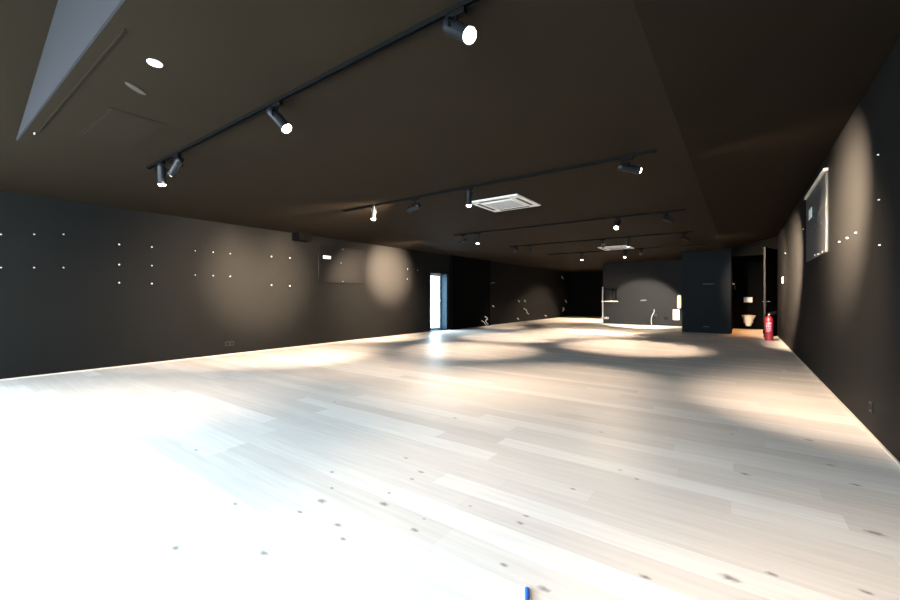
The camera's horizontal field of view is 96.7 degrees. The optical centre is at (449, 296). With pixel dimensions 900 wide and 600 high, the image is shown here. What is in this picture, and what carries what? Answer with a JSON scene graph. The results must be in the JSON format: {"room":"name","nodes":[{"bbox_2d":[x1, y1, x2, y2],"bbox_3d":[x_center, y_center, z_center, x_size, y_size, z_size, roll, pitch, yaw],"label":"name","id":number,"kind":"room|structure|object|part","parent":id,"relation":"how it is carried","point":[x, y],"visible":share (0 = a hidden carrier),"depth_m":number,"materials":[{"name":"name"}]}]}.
{"room":"empty retail space","nodes":[
{"label":"empty retail space","id":0,"kind":"room"},
{"bbox_2d":[0,191,570,378],"bbox_3d":[-0.274,-0.250,13.353,0.300,2.700,24.900,0,0,36],"label":"wall","id":1,"kind":"structure","parent":0,"point":[54,318],"depth_m":7.04,"materials":[{"name":"grey paint"}]},
{"bbox_2d":[0,332,424,379],"bbox_3d":[-3.455,1.093,8.700,0.012,0.014,9.632,0,0,36],"label":"baseboard","id":2,"kind":"structure","parent":1,"relation":"attached to","point":[421,332],"depth_m":6.85,"materials":[{"name":"white wood"}]},
{"bbox_2d":[225,341,233,345],"bbox_3d":[-4.215,0.890,7.652,0.012,0.080,0.160,0,0,36],"label":"wall socket","id":3,"kind":"object","parent":1,"relation":"attached to","point":[229,343],"visible":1,"depth_m":7.65,"materials":[{"name":"black plastic"}]},
{"bbox_2d":[318,245,363,283],"bbox_3d":[-2.634,-0.775,9.813,0.036,0.850,1.389,0,0,36],"label":"board","id":4,"kind":"object","parent":1,"relation":"attached to","point":[335,264],"visible":1,"depth_m":9.75,"materials":[{"name":"black"}]},
{"bbox_2d":[430,272,446,331],"bbox_3d":[-0.482,0.163,13.063,0.304,1.875,0.883,0,0,36],"label":"door","id":5,"kind":"structure","parent":1,"relation":"in","point":[442,278],"depth_m":13.40,"materials":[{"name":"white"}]},
{"bbox_3d":[-0.577,0.160,13.132,0.050,1.841,0.855,0,0,36],"label":"frame","id":6,"kind":"part","parent":5,"relation":"part of","materials":[{"name":"white"}]},
{"bbox_2d":[450,255,489,329],"bbox_3d":[0.772,-0.150,14.456,0.100,2.500,2.526,0,0,36],"label":"wall","id":7,"kind":"structure","parent":1,"relation":"attached to","point":[469,277],"depth_m":14.27,"materials":[{"name":"black paint"}]},
{"bbox_2d":[0,316,899,599],"bbox_3d":[3.353,1.160,10.724,9.260,0.120,24.900,0,0,36],"label":"floor","id":8,"kind":"structure","parent":0,"point":[569,457],"depth_m":2.45,"materials":[{"name":"beige wood"}]},
{"bbox_2d":[525,587,529,599],"bbox_3d":[0.276,1.091,1.429,0.019,0.019,0.131,0,0,11],"label":"marker pen","id":9,"kind":"object","parent":8,"relation":"on","point":[527,589],"visible":1,"depth_m":1.46,"materials":[{"name":"blue plastic"}]},
{"bbox_2d":[763,311,775,340],"bbox_3d":[8.088,0.732,10.129,0.179,0.737,0.237,0,0,-24],"label":"fire extinguisher","id":10,"kind":"object","parent":8,"relation":"on","point":[768,331],"visible":1,"depth_m":10.08,"materials":[{"name":"red paint"}]},
{"bbox_2d":[766,323,771,331],"bbox_3d":[8.031,0.765,10.077,0.110,0.220,0.019,0,0,42],"label":"print","id":11,"kind":"object","parent":10,"relation":"attached to","point":[768,325],"depth_m":10.07,"materials":[{"name":"white"}]},
{"bbox_2d":[0,0,899,272],"bbox_3d":[3.335,-2.005,10.613,8.760,1.290,24.700,0,0,36],"label":"ceiling","id":12,"kind":"structure","parent":0,"point":[741,104],"depth_m":3.17,"materials":[{"name":"paint"}]},
{"bbox_2d":[16,0,124,140],"bbox_3d":[-1.415,-1.931,1.796,6.100,1.058,0.011,0,0,36],"label":"trim","id":13,"kind":"structure","parent":12,"relation":"attached to","point":[75,25],"depth_m":2.53,"materials":[{"name":"grey paint"}]},
{"bbox_2d":[39,29,125,130],"bbox_3d":[-2.567,-1.402,2.720,2.150,0.016,0.010,0,0,36],"label":"trim","id":14,"kind":"structure","parent":12,"relation":"attached to","point":[122,32],"depth_m":2.51,"materials":[{"name":"paint"}]},
{"bbox_2d":[77,107,167,148],"bbox_3d":[-2.755,-1.397,3.356,0.880,0.005,0.380,0,0,36],"label":"ceiling hatch","id":15,"kind":"object","parent":12,"relation":"attached to","point":[114,126],"visible":1,"depth_m":3.31,"materials":[{"name":"black paint"}]},
{"bbox_2d":[125,82,145,94],"bbox_3d":[-2.108,-1.399,2.686,0.055,0.009,0.166,0,0,1],"label":"cover plate","id":16,"kind":"object","parent":12,"relation":"attached to","point":[133,87],"visible":1,"depth_m":2.67,"materials":[{"name":"grey"}]},
{"bbox_2d":[146,59,162,66],"bbox_3d":[-1.761,-1.395,2.388,0.082,0.009,0.082,0,0,36],"label":"recessed light","id":17,"kind":"object","parent":12,"relation":"in","point":[153,62],"visible":1,"depth_m":2.38,"materials":[{"name":"white plastic"}]},
{"bbox_2d":[292,232,311,241],"bbox_3d":[-3.244,-1.315,8.776,0.266,0.170,0.320,0,0,36],"label":"ceiling box","id":18,"kind":"object","parent":12,"relation":"attached to","point":[296,236],"visible":1,"depth_m":8.69,"materials":[{"name":"black metal"}]},
{"bbox_3d":[-3.138,-1.315,8.699,0.006,0.120,0.260,0,0,36],"label":"plate","id":19,"kind":"part","parent":18,"relation":"part of","materials":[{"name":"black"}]},
{"bbox_2d":[146,0,484,169],"bbox_3d":[-1.408,-1.387,2.973,4.542,0.025,0.038,0,0,36],"label":"track","id":20,"kind":"object","parent":12,"relation":"attached to","point":[439,17],"visible":1,"depth_m":2.43,"materials":[{"name":"black metal"}]},
{"bbox_2d":[155,161,167,185],"bbox_3d":[-2.949,-1.256,4.092,0.110,0.241,0.094,0,0,36],"label":"track spotlight","id":21,"kind":"object","parent":20,"relation":"hanging from","point":[161,171],"visible":0.98,"depth_m":4.07,"materials":[{"name":"black metal"}]},
{"bbox_2d":[167,153,183,176],"bbox_3d":[-2.652,-1.273,3.874,0.207,0.205,0.112,0,0,36],"label":"track spotlight","id":22,"kind":"object","parent":20,"relation":"hanging from","point":[178,162],"visible":1,"depth_m":3.84,"materials":[{"name":"black metal"}]},
{"bbox_2d":[266,101,291,133],"bbox_3d":[-1.212,-1.268,2.840,0.185,0.217,0.121,0,0,36],"label":"track spotlight","id":23,"kind":"object","parent":20,"relation":"hanging from","point":[285,127],"visible":1,"depth_m":2.81,"materials":[{"name":"black metal"}]},
{"bbox_2d":[442,6,476,45],"bbox_3d":[0.042,-1.280,1.918,0.202,0.192,0.115,0,0,36],"label":"track spotlight","id":24,"kind":"object","parent":20,"relation":"hanging from","point":[465,33],"visible":1,"depth_m":1.89,"materials":[{"name":"black metal"}]},
{"bbox_2d":[343,149,656,211],"bbox_3d":[0.127,-1.387,5.133,4.532,0.025,0.038,0,0,36],"label":"track","id":25,"kind":"object","parent":12,"relation":"attached to","point":[654,150],"visible":1,"depth_m":4.62,"materials":[{"name":"black metal"}]},
{"bbox_2d":[371,205,376,219],"bbox_3d":[-1.152,-1.280,6.065,0.108,0.229,0.098,0,0,1],"label":"track spotlight","id":26,"kind":"object","parent":25,"relation":"hanging from","point":[374,208],"visible":0.99,"depth_m":6.03,"materials":[{"name":"black"}]},
{"bbox_2d":[407,198,420,212],"bbox_3d":[-0.509,-1.281,5.594,0.229,0.189,0.112,0,0,36],"label":"track spotlight","id":27,"kind":"object","parent":25,"relation":"hanging from","point":[414,206],"visible":1,"depth_m":5.56,"materials":[{"name":"black metal"}]},
{"bbox_2d":[465,187,472,206],"bbox_3d":[0.238,-1.255,5.048,0.112,0.242,0.083,0,0,36],"label":"track spotlight","id":28,"kind":"object","parent":25,"relation":"hanging from","point":[469,193],"visible":1,"depth_m":5.02,"materials":[{"name":"black metal"}]},
{"bbox_2d":[617,156,641,173],"bbox_3d":[1.775,-1.294,3.958,0.229,0.164,0.111,0,0,-5],"label":"track spotlight","id":29,"kind":"object","parent":25,"relation":"hanging from","point":[627,167],"visible":1,"depth_m":3.93,"materials":[{"name":"black metal"}]},
{"bbox_2d":[472,194,540,211],"bbox_3d":[0.819,-1.384,5.957,0.800,0.032,0.800,0,0,36],"label":"air conditioner","id":30,"kind":"object","parent":12,"relation":"attached to","point":[513,201],"depth_m":5.86,"materials":[{"name":"white plastic"}]},
{"bbox_2d":[483,199,526,209],"bbox_3d":[0.819,-1.375,5.957,0.496,0.009,0.496,0,0,36],"label":"ceiling vent","id":31,"kind":"object","parent":30,"relation":"in","point":[506,203],"depth_m":5.91,"materials":[{"name":"grey plastic"}]},
{"bbox_2d":[454,209,685,235],"bbox_3d":[1.920,-1.387,7.674,4.512,0.025,0.038,0,0,36],"label":"track","id":32,"kind":"object","parent":12,"relation":"attached to","point":[678,209],"visible":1,"depth_m":7.33,"materials":[{"name":"black metal"}]},
{"bbox_2d":[458,235,466,243],"bbox_3d":[0.269,-1.280,8.874,0.229,0.192,0.111,0,0,41],"label":"track spotlight","id":33,"kind":"object","parent":32,"relation":"hanging from","point":[464,239],"visible":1,"depth_m":8.83,"materials":[{"name":"black metal"}]},
{"bbox_2d":[475,233,480,243],"bbox_3d":[0.604,-1.256,8.628,0.099,0.241,0.097,0,0,-8],"label":"track spotlight","id":34,"kind":"object","parent":32,"relation":"hanging from","point":[476,234],"visible":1,"depth_m":8.60,"materials":[{"name":"black metal"}]},
{"bbox_2d":[614,217,621,229],"bbox_3d":[2.909,-1.268,6.936,0.112,0.215,0.194,0,0,36],"label":"track spotlight","id":35,"kind":"object","parent":32,"relation":"hanging from","point":[618,222],"visible":1,"depth_m":6.91,"materials":[{"name":"black metal"}]},
{"bbox_2d":[661,212,672,222],"bbox_3d":[3.540,-1.293,6.527,0.228,0.167,0.112,0,0,-29],"label":"track spotlight","id":36,"kind":"object","parent":32,"relation":"hanging from","point":[664,217],"visible":1,"depth_m":6.50,"materials":[{"name":"black metal"}]},
{"bbox_2d":[510,231,692,246],"bbox_3d":[3.406,-1.387,9.758,4.312,0.025,0.038,0,0,36],"label":"track","id":37,"kind":"object","parent":12,"relation":"attached to","point":[686,231],"visible":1,"depth_m":9.46,"materials":[{"name":"black metal"}]},
{"bbox_2d":[600,239,605,247],"bbox_3d":[3.669,-1.283,9.592,0.120,0.186,0.216,0,0,36],"label":"track spotlight","id":38,"kind":"object","parent":37,"relation":"hanging from","point":[602,240],"visible":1,"depth_m":9.55,"materials":[{"name":"black metal"}]},
{"bbox_2d":[625,237,630,246],"bbox_3d":[4.111,-1.263,9.241,0.110,0.226,0.099,0,0,36],"label":"track spotlight","id":39,"kind":"object","parent":37,"relation":"hanging from","point":[627,240],"visible":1,"depth_m":9.22,"materials":[{"name":"black metal"}]},
{"bbox_2d":[680,233,688,241],"bbox_3d":[5.047,-1.284,8.595,0.229,0.184,0.112,0,0,-20],"label":"track spotlight","id":40,"kind":"object","parent":37,"relation":"hanging from","point":[684,238],"visible":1,"depth_m":8.56,"materials":[{"name":"black metal"}]},
{"bbox_2d":[598,245,633,250],"bbox_3d":[4.695,-1.384,11.313,0.800,0.032,0.800,0,0,36],"label":"air conditioner","id":41,"kind":"object","parent":12,"relation":"attached to","point":[621,246],"depth_m":11.20,"materials":[{"name":"white plastic"}]},
{"bbox_2d":[605,247,626,249],"bbox_3d":[4.695,-1.375,11.313,0.496,0.009,0.496,0,0,36],"label":"ceiling vent","id":42,"kind":"object","parent":41,"relation":"in","point":[612,248],"depth_m":11.28,"materials":[{"name":"grey plastic"}]},
{"bbox_2d":[547,244,706,254],"bbox_3d":[4.981,-1.387,11.828,4.392,0.025,0.038,0,0,36],"label":"track","id":43,"kind":"object","parent":12,"relation":"attached to","point":[696,244],"visible":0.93,"depth_m":11.60,"materials":[{"name":"black metal"}]},
{"bbox_2d":[571,272,602,316],"bbox_3d":[10.642,-0.300,20.693,8.760,2.800,0.200,0,0,36],"label":"wall","id":44,"kind":"structure","parent":0,"point":[586,287],"depth_m":22.68,"materials":[{"name":"black paint"}]},
{"bbox_2d":[603,257,763,328],"bbox_3d":[8.743,-0.160,15.264,5.462,2.520,0.620,0,0,36],"label":"wall","id":45,"kind":"structure","parent":0,"point":[659,283],"depth_m":15.44,"materials":[{"name":"paint"}]},
{"bbox_2d":[602,287,602,322],"bbox_3d":[6.439,0.342,16.754,0.042,1.516,0.312,0,0,36],"label":"trim","id":46,"kind":"structure","parent":45,"relation":"attached to","point":[602,287],"depth_m":16.64,"materials":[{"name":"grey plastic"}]},
{"bbox_2d":[673,310,678,319],"bbox_3d":[8.513,0.668,15.060,0.208,0.390,0.020,0,0,36],"label":"wall panel","id":47,"kind":"object","parent":45,"relation":"attached to","point":[675,312],"visible":1,"depth_m":15.05,"materials":[{"name":"white plastic"}]},
{"bbox_2d":[677,295,680,307],"bbox_3d":[8.560,0.179,14.939,0.124,0.500,0.162,0,0,36],"label":"wall lamp","id":48,"kind":"object","parent":45,"relation":"attached to","point":[678,296],"visible":1,"depth_m":14.89,"materials":[{"name":"silver metal"}]},
{"bbox_2d":[744,297,751,301],"bbox_3d":[10.263,0.094,13.771,0.238,0.175,0.022,0,0,36],"label":"flush plate","id":49,"kind":"object","parent":45,"relation":"attached to","point":[746,299],"visible":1,"depth_m":13.77,"materials":[{"name":"white plastic"}]},
{"bbox_2d":[741,305,755,325],"bbox_3d":[10.107,0.635,13.546,0.394,0.700,0.569,0,0,36],"label":"toilet","id":50,"kind":"object","parent":45,"relation":"attached to","point":[748,315],"visible":1,"depth_m":13.63,"materials":[{"name":"white ceramic"}]},
{"bbox_3d":[10.236,0.458,13.722,0.360,0.345,0.025,0,0,36],"label":"lid","id":51,"kind":"part","parent":50,"relation":"part of","materials":[{"name":"black paint"}]},
{"bbox_3d":[10.107,0.810,13.546,0.390,0.350,0.569,0,0,36],"label":"bowl","id":52,"kind":"part","parent":50,"relation":"part of","materials":[{"name":"white ceramic"}]},
{"bbox_2d":[682,248,732,333],"bbox_3d":[8.622,-0.210,13.327,1.276,2.620,2.700,0,0,36],"label":"wall","id":53,"kind":"structure","parent":0,"point":[704,303],"depth_m":12.23,"materials":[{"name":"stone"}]},
{"bbox_2d":[731,237,776,256],"bbox_3d":[8.803,-1.450,11.602,1.066,0.500,0.120,0,0,36],"label":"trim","id":54,"kind":"structure","parent":53,"relation":"attached to","point":[755,248],"depth_m":11.54,"materials":[{"name":"black paint"}]},
{"bbox_2d":[777,37,899,461],"bbox_3d":[7.020,-1.000,8.065,0.200,4.200,24.900,0,0,36],"label":"wall","id":55,"kind":"structure","parent":0,"point":[838,310],"depth_m":3.54,"materials":[{"name":"grey paint"}]},
{"bbox_2d":[762,247,776,337],"bbox_3d":[8.798,-0.125,10.986,0.852,2.430,0.171,0,0,-35],"label":"door","id":56,"kind":"structure","parent":55,"relation":"in","point":[770,254],"depth_m":10.94,"materials":[{"name":"black paint"}]},
{"bbox_2d":[804,168,827,261],"bbox_3d":[4.993,-1.040,5.477,0.045,1.000,1.750,0,0,36],"label":"board","id":57,"kind":"object","parent":55,"relation":"attached to","point":[816,198],"visible":1,"depth_m":5.28,"materials":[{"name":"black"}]},
{"bbox_2d":[777,336,899,466],"bbox_3d":[4.992,1.093,5.447,0.012,0.014,14.280,0,0,36],"label":"baseboard","id":58,"kind":"structure","parent":55,"relation":"attached to","point":[821,382],"depth_m":3.60,"materials":[{"name":"white wood"}]},
{"bbox_2d":[869,401,872,412],"bbox_3d":[3.351,0.875,3.185,0.012,0.080,0.080,0,0,36],"label":"wall socket","id":59,"kind":"object","parent":55,"relation":"attached to","point":[870,402],"visible":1,"depth_m":3.17,"materials":[{"name":"black plastic"}]},
{"label":"outside","id":60,"kind":"structure","parent":0,"visible":0},
{"bbox_2d":[431,322,437,327],"bbox_3d":[0.320,1.210,16.805,2.790,0.180,9.883,0,0,36],"label":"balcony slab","id":61,"kind":"object","parent":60,"point":[433,324],"visible":0.07,"depth_m":16.29,"materials":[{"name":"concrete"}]}
]}

